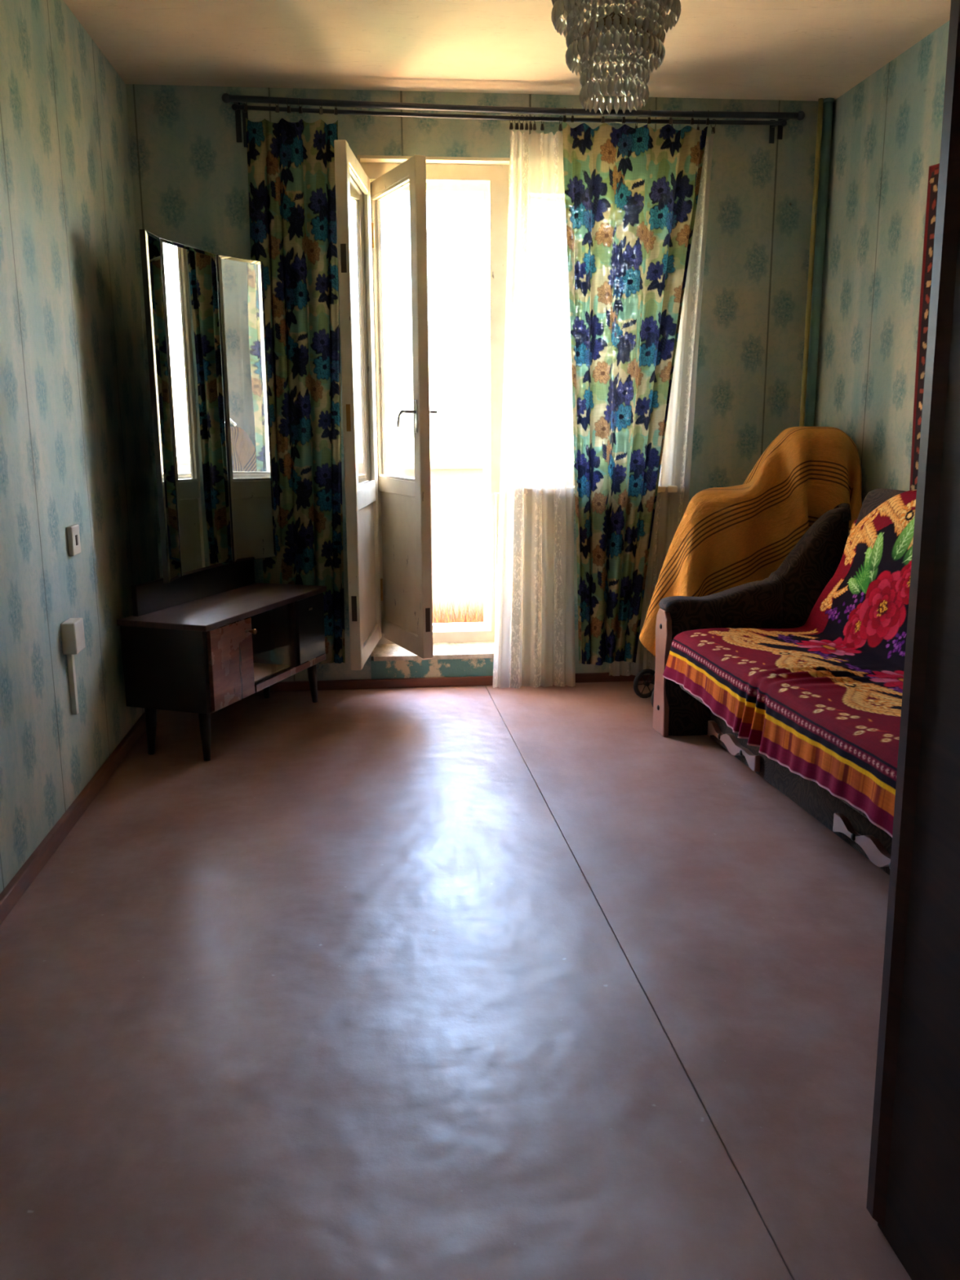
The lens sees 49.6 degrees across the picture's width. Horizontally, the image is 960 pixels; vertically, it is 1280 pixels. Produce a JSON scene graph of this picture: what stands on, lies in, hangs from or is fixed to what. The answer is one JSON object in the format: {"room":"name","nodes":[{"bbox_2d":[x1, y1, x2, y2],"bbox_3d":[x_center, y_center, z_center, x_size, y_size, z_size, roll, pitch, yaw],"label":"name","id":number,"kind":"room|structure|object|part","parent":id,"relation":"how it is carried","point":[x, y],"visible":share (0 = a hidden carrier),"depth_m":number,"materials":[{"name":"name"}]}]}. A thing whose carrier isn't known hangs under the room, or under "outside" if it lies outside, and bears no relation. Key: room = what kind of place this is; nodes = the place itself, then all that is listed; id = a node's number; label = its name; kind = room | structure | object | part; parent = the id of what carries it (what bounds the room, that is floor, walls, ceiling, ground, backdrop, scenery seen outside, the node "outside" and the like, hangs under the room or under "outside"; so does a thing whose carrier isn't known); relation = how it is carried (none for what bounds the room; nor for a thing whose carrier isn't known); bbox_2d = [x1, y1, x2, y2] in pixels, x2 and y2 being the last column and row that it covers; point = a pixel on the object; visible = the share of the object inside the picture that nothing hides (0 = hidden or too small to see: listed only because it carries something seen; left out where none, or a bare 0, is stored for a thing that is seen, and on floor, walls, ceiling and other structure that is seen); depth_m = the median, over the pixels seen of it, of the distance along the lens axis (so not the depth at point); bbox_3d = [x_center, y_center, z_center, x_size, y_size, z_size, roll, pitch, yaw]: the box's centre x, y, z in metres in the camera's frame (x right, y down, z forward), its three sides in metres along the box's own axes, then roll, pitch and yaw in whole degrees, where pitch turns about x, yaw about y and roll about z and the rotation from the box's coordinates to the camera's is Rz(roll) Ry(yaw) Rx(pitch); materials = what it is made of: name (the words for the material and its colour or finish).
{"room":"living room","nodes":[
{"label":"living room","id":0,"kind":"room"},
{"bbox_2d":[0,0,159,893],"bbox_3d":[-1.288,-0.430,2.021,0.250,2.800,5.450,-1,12,-5],"label":"wall","id":1,"kind":"structure","parent":0,"point":[75,445],"depth_m":3.17,"materials":[{"name":"paper"}]},
{"bbox_2d":[60,617,85,715],"bbox_3d":[-1.238,0.084,3.185,0.042,0.293,0.096,-1,12,-5],"label":"junction box","id":2,"kind":"object","parent":1,"relation":"attached to","point":[73,636],"visible":1,"depth_m":3.16,"materials":[{"name":"plastic"}]},
{"bbox_2d":[66,524,80,556],"bbox_3d":[-1.265,-0.312,3.242,0.018,0.092,0.084,-1,12,-5],"label":"wall switch","id":3,"kind":"object","parent":1,"relation":"attached to","point":[73,531],"visible":1,"depth_m":3.21,"materials":[{"name":"plastic"}]},
{"bbox_2d":[0,709,160,925],"bbox_3d":[-1.146,0.715,2.277,0.022,0.052,4.850,-1,12,-5],"label":"baseboard","id":4,"kind":"structure","parent":1,"relation":"attached to","point":[14,891],"depth_m":3.04,"materials":[{"name":"brown wood"}]},
{"bbox_2d":[0,680,911,1279],"bbox_3d":[0.293,0.811,2.442,3.412,0.220,5.450,-1,12,-5],"label":"floor","id":5,"kind":"structure","parent":0,"point":[465,982],"depth_m":2.14,"materials":[{"name":"brown laminate"}]},
{"bbox_2d":[116,229,326,760],"bbox_3d":[-0.963,-0.550,3.969,0.393,1.823,0.910,4,13,18],"label":"table","id":6,"kind":"object","parent":5,"relation":"on","point":[202,637],"visible":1,"depth_m":3.96,"materials":[{"name":"brown wood"}]},
{"bbox_3d":[-1.196,0.328,3.792,0.042,0.182,0.040,4,13,18],"label":"leg","id":7,"kind":"part","parent":6,"relation":"part of","materials":[{"name":"brown wood"}]},
{"bbox_3d":[-1.132,-0.808,3.693,0.018,1.202,0.158,0,12,0],"label":"mirror panel","id":8,"kind":"part","parent":6,"relation":"part of","materials":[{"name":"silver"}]},
{"bbox_2d":[145,230,181,582],"bbox_3d":[-1.121,-0.808,3.693,0.003,1.198,0.154,0,12,0],"label":"mirror glass","id":9,"kind":"object","parent":6,"relation":"on","point":[156,308],"depth_m":3.68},
{"bbox_3d":[-1.119,0.102,3.697,0.340,0.300,0.023,4,13,18],"label":"panel","id":10,"kind":"part","parent":6,"relation":"part of","materials":[{"name":"brown wood"}]},
{"bbox_3d":[-1.079,-0.866,3.964,0.018,1.202,0.394,3,12,15],"label":"mirror panel","id":11,"kind":"part","parent":6,"relation":"part of","materials":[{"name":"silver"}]},
{"bbox_2d":[160,238,232,576],"bbox_3d":[-1.068,-0.865,3.961,0.003,1.198,0.390,3,12,15],"label":"mirror glass","id":12,"kind":"object","parent":6,"relation":"on","point":[192,282],"depth_m":3.95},
{"bbox_3d":[-0.982,0.342,3.721,0.042,0.182,0.040,4,13,18],"label":"leg","id":13,"kind":"part","parent":6,"relation":"part of","materials":[{"name":"brown wood"}]},
{"bbox_3d":[-0.902,0.084,3.776,0.016,0.292,0.272,4,13,18],"label":"door","id":14,"kind":"part","parent":6,"relation":"part of","materials":[{"name":"red wood"}]},
{"bbox_3d":[-0.954,-0.927,4.250,0.018,1.202,0.232,8,15,35],"label":"mirror panel","id":15,"kind":"part","parent":6,"relation":"part of","materials":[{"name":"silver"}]},
{"bbox_2d":[217,255,275,562],"bbox_3d":[-0.945,-0.925,4.243,0.003,1.198,0.228,8,15,35],"label":"mirror glass","id":16,"kind":"object","parent":6,"relation":"attached to","point":[241,289],"depth_m":4.23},
{"bbox_3d":[-0.845,-0.032,3.850,0.031,0.021,0.021,4,13,18],"label":"knob","id":17,"kind":"part","parent":6,"relation":"part of","materials":[{"name":"gold metal"}]},
{"bbox_3d":[-0.935,0.167,4.543,0.042,0.182,0.040,4,13,18],"label":"leg","id":18,"kind":"part","parent":6,"relation":"part of","materials":[{"name":"brown wood"}]},
{"bbox_3d":[-0.761,0.127,4.213,0.012,0.026,0.575,4,13,18],"label":"rail","id":19,"kind":"part","parent":6,"relation":"part of","materials":[{"name":"red wood"}]},
{"bbox_3d":[-0.707,-0.050,4.338,0.014,0.264,0.224,4,13,18],"label":"door","id":20,"kind":"part","parent":6,"relation":"part of","materials":[{"name":"brown wood"}]},
{"bbox_3d":[-0.722,0.181,4.472,0.042,0.182,0.040,4,13,18],"label":"leg","id":21,"kind":"part","parent":6,"relation":"part of","materials":[{"name":"brown wood"}]},
{"bbox_2d":[633,668,654,706],"bbox_3d":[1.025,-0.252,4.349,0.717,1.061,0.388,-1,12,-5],"label":"wheel","id":22,"kind":"object","parent":5,"relation":"on","point":[642,672],"visible":0.16,"depth_m":4.50,"materials":[{"name":"black rubber"}]},
{"bbox_3d":[1.063,-0.283,4.346,0.639,0.999,0.280,-1,12,-5],"label":"frame","id":23,"kind":"part","parent":22,"relation":"part of","materials":[{"name":"metal"}]},
{"bbox_2d":[639,426,862,657],"bbox_3d":[1.085,-0.311,4.366,0.847,1.144,0.634,-1,12,-5],"label":"cloth cover","id":24,"kind":"object","parent":22,"relation":"on","point":[728,537],"visible":0.48,"depth_m":4.14,"materials":[{"name":"fabric"}]},
{"bbox_2d":[653,488,906,875],"bbox_3d":[1.226,0.116,3.001,0.750,0.988,2.207,-2,12,-9],"label":"sofa","id":25,"kind":"object","parent":5,"relation":"on","point":[786,598],"visible":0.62,"depth_m":3.92,"materials":[{"name":"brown fabric"}]},
{"bbox_3d":[0.699,0.121,3.984,0.022,0.485,0.134,-2,12,-9],"label":"arm plate","id":26,"kind":"part","parent":25,"relation":"part of","materials":[{"name":"wood"}]},
{"bbox_3d":[0.934,0.082,4.017,0.500,0.636,0.127,-2,12,-9],"label":"arm","id":27,"kind":"part","parent":25,"relation":"part of"},
{"bbox_3d":[0.896,0.371,3.687,0.020,0.064,0.420,-2,12,-9],"label":"decor plate","id":28,"kind":"part","parent":25,"relation":"part of","materials":[{"name":"beige wood"}]},
{"bbox_2d":[662,489,916,837],"bbox_3d":[1.205,-0.016,2.962,0.778,0.740,1.880,-2,12,-9],"label":"bedspread","id":29,"kind":"object","parent":25,"relation":"on","point":[821,698],"visible":0.74,"depth_m":3.28,"materials":[{"name":"multicoloured fabric"}]},
{"bbox_3d":[1.033,0.473,3.014,0.022,0.173,1.855,-2,12,-9],"label":"drawer","id":30,"kind":"part","parent":25,"relation":"part of","materials":[{"name":"fabric"}]},
{"bbox_3d":[1.056,0.564,2.775,0.020,0.064,0.420,-2,12,-9],"label":"decor plate","id":31,"kind":"part","parent":25,"relation":"part of","materials":[{"name":"beige wood"}]},
{"bbox_3d":[1.480,0.069,2.978,0.239,0.890,1.780,-2,12,-9],"label":"backrest","id":32,"kind":"part","parent":25,"relation":"part of","materials":[{"name":"fabric"}]},
{"bbox_2d":[799,97,823,426],"bbox_3d":[1.429,-1.044,4.606,0.036,2.500,0.044,-1,12,-5],"label":"pipe","id":33,"kind":"object","parent":5,"relation":"on","point":[820,101],"visible":0.52,"depth_m":4.47,"materials":[{"name":"metal"}]},
{"bbox_2d":[804,97,834,426],"bbox_3d":[1.470,-1.048,4.623,0.046,2.500,0.045,-1,12,-5],"label":"pipe","id":34,"kind":"object","parent":5,"relation":"on","point":[828,107],"visible":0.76,"depth_m":4.48,"materials":[{"name":"metal"}]},
{"bbox_2d":[866,0,959,1279],"bbox_3d":[1.200,-0.103,1.156,1.208,2.080,0.606,-2,12,-5],"label":"wardrobe","id":35,"kind":"object","parent":5,"relation":"on","point":[913,1193],"visible":1,"depth_m":1.36,"materials":[{"name":"brown wood"}]},
{"bbox_2d":[125,84,818,681],"bbox_3d":[0.035,-1.001,4.677,3.312,2.800,0.300,-1,12,-5],"label":"wall","id":36,"kind":"structure","parent":0,"point":[189,171],"depth_m":4.41,"materials":[{"name":"paper"}]},
{"bbox_2d":[333,139,382,670],"bbox_3d":[-0.480,-0.900,4.230,0.054,1.950,0.648,0,12,2],"label":"door","id":37,"kind":"structure","parent":36,"relation":"in","point":[365,584],"depth_m":4.10,"materials":[{"name":"beige paint"}]},
{"bbox_3d":[-0.498,-1.394,3.795,0.020,0.100,0.003,0,12,2],"label":"lock plate","id":38,"kind":"part","parent":37,"relation":"part of","materials":[{"name":"metal"}]},
{"bbox_3d":[-0.495,-0.836,3.914,0.016,0.100,0.003,0,12,2],"label":"lock plate","id":39,"kind":"part","parent":37,"relation":"part of","materials":[{"name":"brown metal"}]},
{"bbox_3d":[-0.492,-0.122,4.065,0.020,0.100,0.003,0,12,2],"label":"lock plate","id":40,"kind":"part","parent":37,"relation":"part of","materials":[{"name":"brown metal"}]},
{"bbox_3d":[-0.489,-1.823,4.029,0.040,0.062,0.511,0,12,2],"label":"rail","id":41,"kind":"part","parent":37,"relation":"part of","materials":[{"name":"beige paint"}]},
{"bbox_3d":[-0.483,-0.594,4.290,0.040,0.080,0.511,0,12,2],"label":"rail","id":42,"kind":"part","parent":37,"relation":"part of","materials":[{"name":"beige paint"}]},
{"bbox_3d":[-0.482,-0.287,4.355,0.016,0.556,0.519,0,12,2],"label":"panel","id":43,"kind":"part","parent":37,"relation":"part of","materials":[{"name":"beige paint"}]},
{"bbox_3d":[-0.480,0.018,4.420,0.040,0.075,0.511,0,12,2],"label":"rail","id":44,"kind":"part","parent":37,"relation":"part of","materials":[{"name":"beige paint"}]},
{"bbox_2d":[370,657,493,679],"bbox_3d":[-0.202,0.128,4.737,0.585,0.088,0.010,-1,12,-5],"label":"trim","id":45,"kind":"structure","parent":36,"relation":"attached to","point":[483,666],"depth_m":4.73,"materials":[{"name":"teal paint"}]},
{"bbox_2d":[373,641,494,661],"bbox_3d":[-0.216,0.028,4.864,0.559,0.060,0.310,-1,12,-5],"label":"window sill","id":46,"kind":"structure","parent":36,"relation":"attached to","point":[468,650],"depth_m":4.74,"materials":[{"name":"paint"}]},
{"bbox_2d":[257,672,653,692],"bbox_3d":[0.057,0.185,4.765,2.868,0.042,0.022,-1,12,-5],"label":"baseboard","id":47,"kind":"structure","parent":36,"relation":"attached to","point":[295,686],"depth_m":4.72,"materials":[{"name":"brown wood"}]},
{"bbox_2d":[231,103,786,146],"bbox_3d":[0.144,-2.093,4.257,2.269,0.160,0.087,-1,12,-5],"label":"curtain rod","id":48,"kind":"object","parent":36,"relation":"attached to","point":[773,123],"visible":0.91,"depth_m":4.21,"materials":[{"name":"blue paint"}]},
{"bbox_2d":[245,118,345,663],"bbox_3d":[-0.757,-0.990,4.386,0.386,2.237,0.055,-1,12,-5],"label":"floral curtain","id":49,"kind":"object","parent":48,"relation":"hanging from","point":[291,166],"visible":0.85,"depth_m":4.33,"materials":[{"name":"fabric"}]},
{"bbox_2d":[509,114,513,129],"bbox_3d":[0.127,-2.103,4.221,0.014,0.055,0.034,-4,13,-18],"label":"clip","id":50,"kind":"object","parent":48,"relation":"hanging from","point":[511,127],"visible":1,"depth_m":4.22,"materials":[{"name":"metal"}]},
{"bbox_2d":[514,115,519,129],"bbox_3d":[0.150,-2.104,4.223,0.014,0.055,0.034,-8,14,-33],"label":"clip","id":51,"kind":"object","parent":48,"relation":"hanging from","point":[516,124],"visible":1,"depth_m":4.22,"materials":[{"name":"metal"}]},
{"bbox_2d":[519,115,524,129],"bbox_3d":[0.170,-2.104,4.225,0.014,0.055,0.034,-7,14,-31],"label":"clip","id":52,"kind":"object","parent":48,"relation":"hanging from","point":[521,124],"visible":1,"depth_m":4.22,"materials":[{"name":"metal"}]},
{"bbox_2d":[524,115,528,129],"bbox_3d":[0.190,-2.104,4.227,0.014,0.055,0.034,-2,12,-8],"label":"clip","id":53,"kind":"object","parent":48,"relation":"hanging from","point":[526,123],"visible":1,"depth_m":4.23,"materials":[{"name":"metal"}]},
{"bbox_2d":[528,115,532,130],"bbox_3d":[0.206,-2.105,4.229,0.014,0.055,0.034,-1,12,-2],"label":"clip","id":54,"kind":"object","parent":48,"relation":"hanging from","point":[531,123],"visible":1,"depth_m":4.23,"materials":[{"name":"metal"}]},
{"bbox_2d":[533,115,536,130],"bbox_3d":[0.223,-2.105,4.231,0.014,0.055,0.034,1,12,8],"label":"clip","id":55,"kind":"object","parent":48,"relation":"hanging from","point":[534,124],"visible":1,"depth_m":4.23,"materials":[{"name":"metal"}]},
{"bbox_2d":[540,115,544,130],"bbox_3d":[0.254,-2.106,4.234,0.014,0.055,0.034,4,13,21],"label":"clip","id":56,"kind":"object","parent":48,"relation":"hanging from","point":[542,128],"visible":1,"depth_m":4.23,"materials":[{"name":"metal"}]},
{"bbox_2d":[492,129,575,688],"bbox_3d":[0.239,-0.932,4.480,0.381,2.336,0.060,-1,12,-5],"label":"curtain","id":57,"kind":"object","parent":56,"relation":"hanging from","point":[534,646],"visible":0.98,"depth_m":4.48,"materials":[{"name":"fabric"}]},
{"bbox_2d":[558,115,562,131],"bbox_3d":[0.329,-2.107,4.241,0.014,0.055,0.034,4,13,21],"label":"clip","id":58,"kind":"object","parent":48,"relation":"hanging from","point":[560,129],"visible":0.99,"depth_m":4.24,"materials":[{"name":"metal"}]},
{"bbox_2d":[711,119,715,133],"bbox_3d":[0.966,-2.125,4.301,0.014,0.055,0.034,-7,13,-27],"label":"clip","id":59,"kind":"object","parent":48,"relation":"hanging from","point":[713,131],"visible":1,"depth_m":4.30,"materials":[{"name":"metal"}]},
{"bbox_2d":[221,93,804,142],"bbox_3d":[0.160,-2.105,4.227,2.356,0.160,0.143,-1,12,-5],"label":"curtain rod","id":60,"kind":"object","parent":36,"relation":"attached to","point":[226,98],"visible":0.97,"depth_m":4.16,"materials":[{"name":"blue paint"}]},
{"bbox_2d":[244,96,248,111],"bbox_3d":[-0.917,-2.099,4.066,0.014,0.055,0.034,-8,14,-31],"label":"clip","id":61,"kind":"object","parent":60,"relation":"hanging from","point":[246,109],"visible":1,"depth_m":4.07,"materials":[{"name":"metal"}]},
{"bbox_2d":[275,97,279,112],"bbox_3d":[-0.796,-2.100,4.078,0.014,0.055,0.034,-7,14,-31],"label":"clip","id":62,"kind":"object","parent":60,"relation":"hanging from","point":[277,110],"visible":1,"depth_m":4.08,"materials":[{"name":"metal"}]},
{"bbox_2d":[286,97,291,113],"bbox_3d":[-0.751,-2.100,4.083,0.014,0.055,0.034,4,13,19],"label":"clip","id":63,"kind":"object","parent":60,"relation":"hanging from","point":[289,111],"visible":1,"depth_m":4.08,"materials":[{"name":"metal"}]},
{"bbox_2d":[297,97,302,113],"bbox_3d":[-0.706,-2.101,4.087,0.014,0.055,0.034,4,13,18],"label":"clip","id":64,"kind":"object","parent":60,"relation":"hanging from","point":[300,111],"visible":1,"depth_m":4.09,"materials":[{"name":"metal"}]},
{"bbox_2d":[319,98,323,114],"bbox_3d":[-0.627,-2.101,4.095,0.014,0.055,0.034,-6,13,-24],"label":"clip","id":65,"kind":"object","parent":60,"relation":"hanging from","point":[321,112],"visible":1,"depth_m":4.09,"materials":[{"name":"metal"}]},
{"bbox_2d":[333,99,337,115],"bbox_3d":[-0.569,-2.102,4.101,0.014,0.055,0.034,-4,13,-19],"label":"clip","id":66,"kind":"object","parent":60,"relation":"hanging from","point":[335,112],"visible":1,"depth_m":4.10,"materials":[{"name":"metal"}]},
{"bbox_2d":[562,106,566,122],"bbox_3d":[0.341,-2.117,4.189,0.014,0.055,0.034,-3,12,-15],"label":"clip","id":67,"kind":"object","parent":60,"relation":"hanging from","point":[564,119],"visible":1,"depth_m":4.19,"materials":[{"name":"metal"}]},
{"bbox_2d":[570,106,574,122],"bbox_3d":[0.373,-2.118,4.192,0.014,0.055,0.034,1,12,5],"label":"clip","id":68,"kind":"object","parent":60,"relation":"hanging from","point":[572,116],"visible":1,"depth_m":4.19,"materials":[{"name":"metal"}]},
{"bbox_2d":[600,109,604,123],"bbox_3d":[0.498,-2.121,4.203,0.014,0.055,0.034,-3,12,-11],"label":"clip","id":69,"kind":"object","parent":60,"relation":"hanging from","point":[602,121],"visible":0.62,"depth_m":4.20,"materials":[{"name":"metal"}]},
{"bbox_2d":[622,111,625,124],"bbox_3d":[0.583,-2.123,4.211,0.014,0.055,0.034,-3,12,-11],"label":"clip","id":70,"kind":"object","parent":60,"relation":"hanging from","point":[623,117],"visible":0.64,"depth_m":4.21,"materials":[{"name":"metal"}]},
{"bbox_2d":[562,121,707,665],"bbox_3d":[0.636,-0.995,4.455,0.599,2.249,0.067,-1,12,-5],"label":"floral curtain","id":71,"kind":"object","parent":60,"relation":"hanging from","point":[631,194],"visible":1,"depth_m":4.39,"materials":[{"name":"fabric"}]},
{"bbox_2d":[647,109,650,124],"bbox_3d":[0.687,-2.126,4.221,0.014,0.055,0.034,-2,12,-10],"label":"clip","id":72,"kind":"object","parent":60,"relation":"hanging from","point":[648,118],"visible":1,"depth_m":4.22,"materials":[{"name":"metal"}]},
{"bbox_2d":[668,110,672,124],"bbox_3d":[0.777,-2.129,4.230,0.014,0.055,0.034,3,12,14],"label":"clip","id":73,"kind":"object","parent":60,"relation":"hanging from","point":[670,122],"visible":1,"depth_m":4.23,"materials":[{"name":"metal"}]},
{"bbox_2d":[690,110,693,124],"bbox_3d":[0.866,-2.131,4.238,0.014,0.055,0.034,-1,12,-2],"label":"clip","id":74,"kind":"object","parent":60,"relation":"hanging from","point":[692,118],"visible":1,"depth_m":4.24,"materials":[{"name":"metal"}]},
{"bbox_2d":[706,110,709,124],"bbox_3d":[0.931,-2.133,4.244,0.014,0.055,0.034,0,12,0],"label":"clip","id":75,"kind":"object","parent":60,"relation":"hanging from","point":[708,118],"visible":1,"depth_m":4.24,"materials":[{"name":"metal"}]},
{"bbox_2d":[356,155,684,656],"bbox_3d":[0.196,-0.991,4.652,1.393,2.098,0.357,-1,12,-5],"label":"door frame","id":76,"kind":"structure","parent":36,"relation":"in","point":[491,181],"depth_m":4.57,"materials":[{"name":"beige paint"}]},
{"bbox_2d":[370,155,437,658],"bbox_3d":[-0.347,-0.933,4.394,0.156,1.957,0.586,-6,13,-25],"label":"door","id":77,"kind":"structure","parent":76,"relation":"attached to","point":[404,502],"depth_m":4.33,"materials":[{"name":"beige paint"}]},
{"bbox_3d":[-0.347,-1.859,4.195,0.042,0.062,0.450,-6,13,-25],"label":"rail","id":78,"kind":"part","parent":77,"relation":"part of","materials":[{"name":"beige paint"}]},
{"bbox_3d":[-0.341,-0.657,4.450,0.042,0.065,0.450,-6,13,-25],"label":"rail","id":79,"kind":"part","parent":77,"relation":"part of","materials":[{"name":"beige paint"}]},
{"bbox_3d":[-0.340,-0.342,4.517,0.016,0.588,0.458,-6,13,-25],"label":"panel","id":80,"kind":"part","parent":77,"relation":"part of","materials":[{"name":"beige paint"}]},
{"bbox_3d":[-0.338,-0.016,4.586,0.042,0.085,0.450,-6,13,-25],"label":"rail","id":81,"kind":"part","parent":77,"relation":"part of","materials":[{"name":"beige paint"}]},
{"bbox_3d":[-0.298,-0.899,4.178,0.058,0.130,0.110,-6,13,-25],"label":"handle","id":82,"kind":"part","parent":77,"relation":"part of","materials":[{"name":"silver metal"}]},
{"bbox_3d":[-0.216,-0.083,4.307,0.020,0.100,0.003,-6,13,-25],"label":"lock plate","id":83,"kind":"part","parent":77,"relation":"part of","materials":[{"name":"brown metal"}]},
{"bbox_3d":[-0.205,-0.899,4.219,0.050,0.063,0.091,-6,13,-25],"label":"handle","id":84,"kind":"part","parent":77,"relation":"part of","materials":[{"name":"silver metal"}]},
{"bbox_3d":[0.158,-1.004,4.717,1.331,2.098,0.218,-1,12,-5],"label":"frame","id":85,"kind":"part","parent":76,"relation":"part of","materials":[{"name":"beige paint"}]},
{"bbox_3d":[0.500,-0.675,4.646,0.805,0.030,0.155,-1,12,-5],"label":"sill","id":86,"kind":"part","parent":76,"relation":"part of","materials":[{"name":"beige paint"}]},
{"bbox_2d":[386,460,573,623],"bbox_3d":[-0.017,-0.525,5.820,5.400,0.935,0.140,-1,12,-5],"label":"wall","id":87,"kind":"structure","parent":0,"point":[456,486],"depth_m":5.74,"materials":[{"name":"white"}]},
{"bbox_2d":[62,0,951,101],"bbox_3d":[0.279,-1.839,1.879,3.412,0.200,5.450,-1,12,-5],"label":"ceiling","id":88,"kind":"structure","parent":0,"point":[771,50],"depth_m":3.70,"materials":[{"name":"white paint"}]},
{"bbox_2d":[551,0,681,114],"bbox_3d":[0.325,-1.578,2.478,0.309,0.560,0.310,-1,12,-5],"label":"chandelier","id":89,"kind":"object","parent":88,"relation":"hanging from","point":[593,42],"visible":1,"depth_m":2.46,"materials":[{"name":"clear glass"}]},
{"bbox_3d":[0.326,-1.482,2.498,0.158,0.056,0.158,-1,12,-5],"label":"ring frame","id":90,"kind":"part","parent":89,"relation":"part of","materials":[{"name":"silver metal"}]},
{"bbox_2d":[813,20,949,504],"bbox_3d":[1.860,-0.510,2.319,0.250,2.800,5.450,-1,12,-5],"label":"wall","id":91,"kind":"structure","parent":0,"point":[886,129],"depth_m":4.03,"materials":[{"name":"paper"}]},
{"bbox_2d":[909,163,939,490],"bbox_3d":[1.642,-0.922,2.980,0.016,1.156,1.550,-1,12,-5],"label":"rug","id":92,"kind":"object","parent":91,"relation":"attached to","point":[933,174],"visible":0.23,"depth_m":3.67,"materials":[{"name":"fabric"}]},
{"bbox_3d":[0.024,0.101,5.551,5.400,0.180,0.950,-1,12,-5],"label":"floor","id":93,"kind":"structure","parent":0,"visible":0},
{"bbox_2d":[432,595,484,623],"bbox_3d":[0.064,-0.142,5.744,2.765,0.216,0.211,-1,12,-5],"label":"dry grass","id":94,"kind":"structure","parent":93,"relation":"on","point":[473,615],"depth_m":5.79,"materials":[{"name":"plant"}]},
{"label":"outside","id":95,"kind":"structure","parent":0,"visible":0},
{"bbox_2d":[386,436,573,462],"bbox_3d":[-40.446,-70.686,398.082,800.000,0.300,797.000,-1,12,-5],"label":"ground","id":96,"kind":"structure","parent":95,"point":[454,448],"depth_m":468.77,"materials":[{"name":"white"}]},
{"bbox_3d":[0.642,-2.116,4.270,0.014,0.055,0.034,-1,12,-3],"label":"clip","id":97,"kind":"object","parent":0,"visible":0},
{"bbox_2d":[608,133,713,675],"bbox_3d":[0.782,-0.971,4.542,0.394,2.310,0.043,-2,12,-6],"label":"curtain","id":98,"kind":"object","parent":97,"relation":"hanging from","point":[670,508],"visible":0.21,"depth_m":4.56,"materials":[{"name":"fabric"}]}
]}

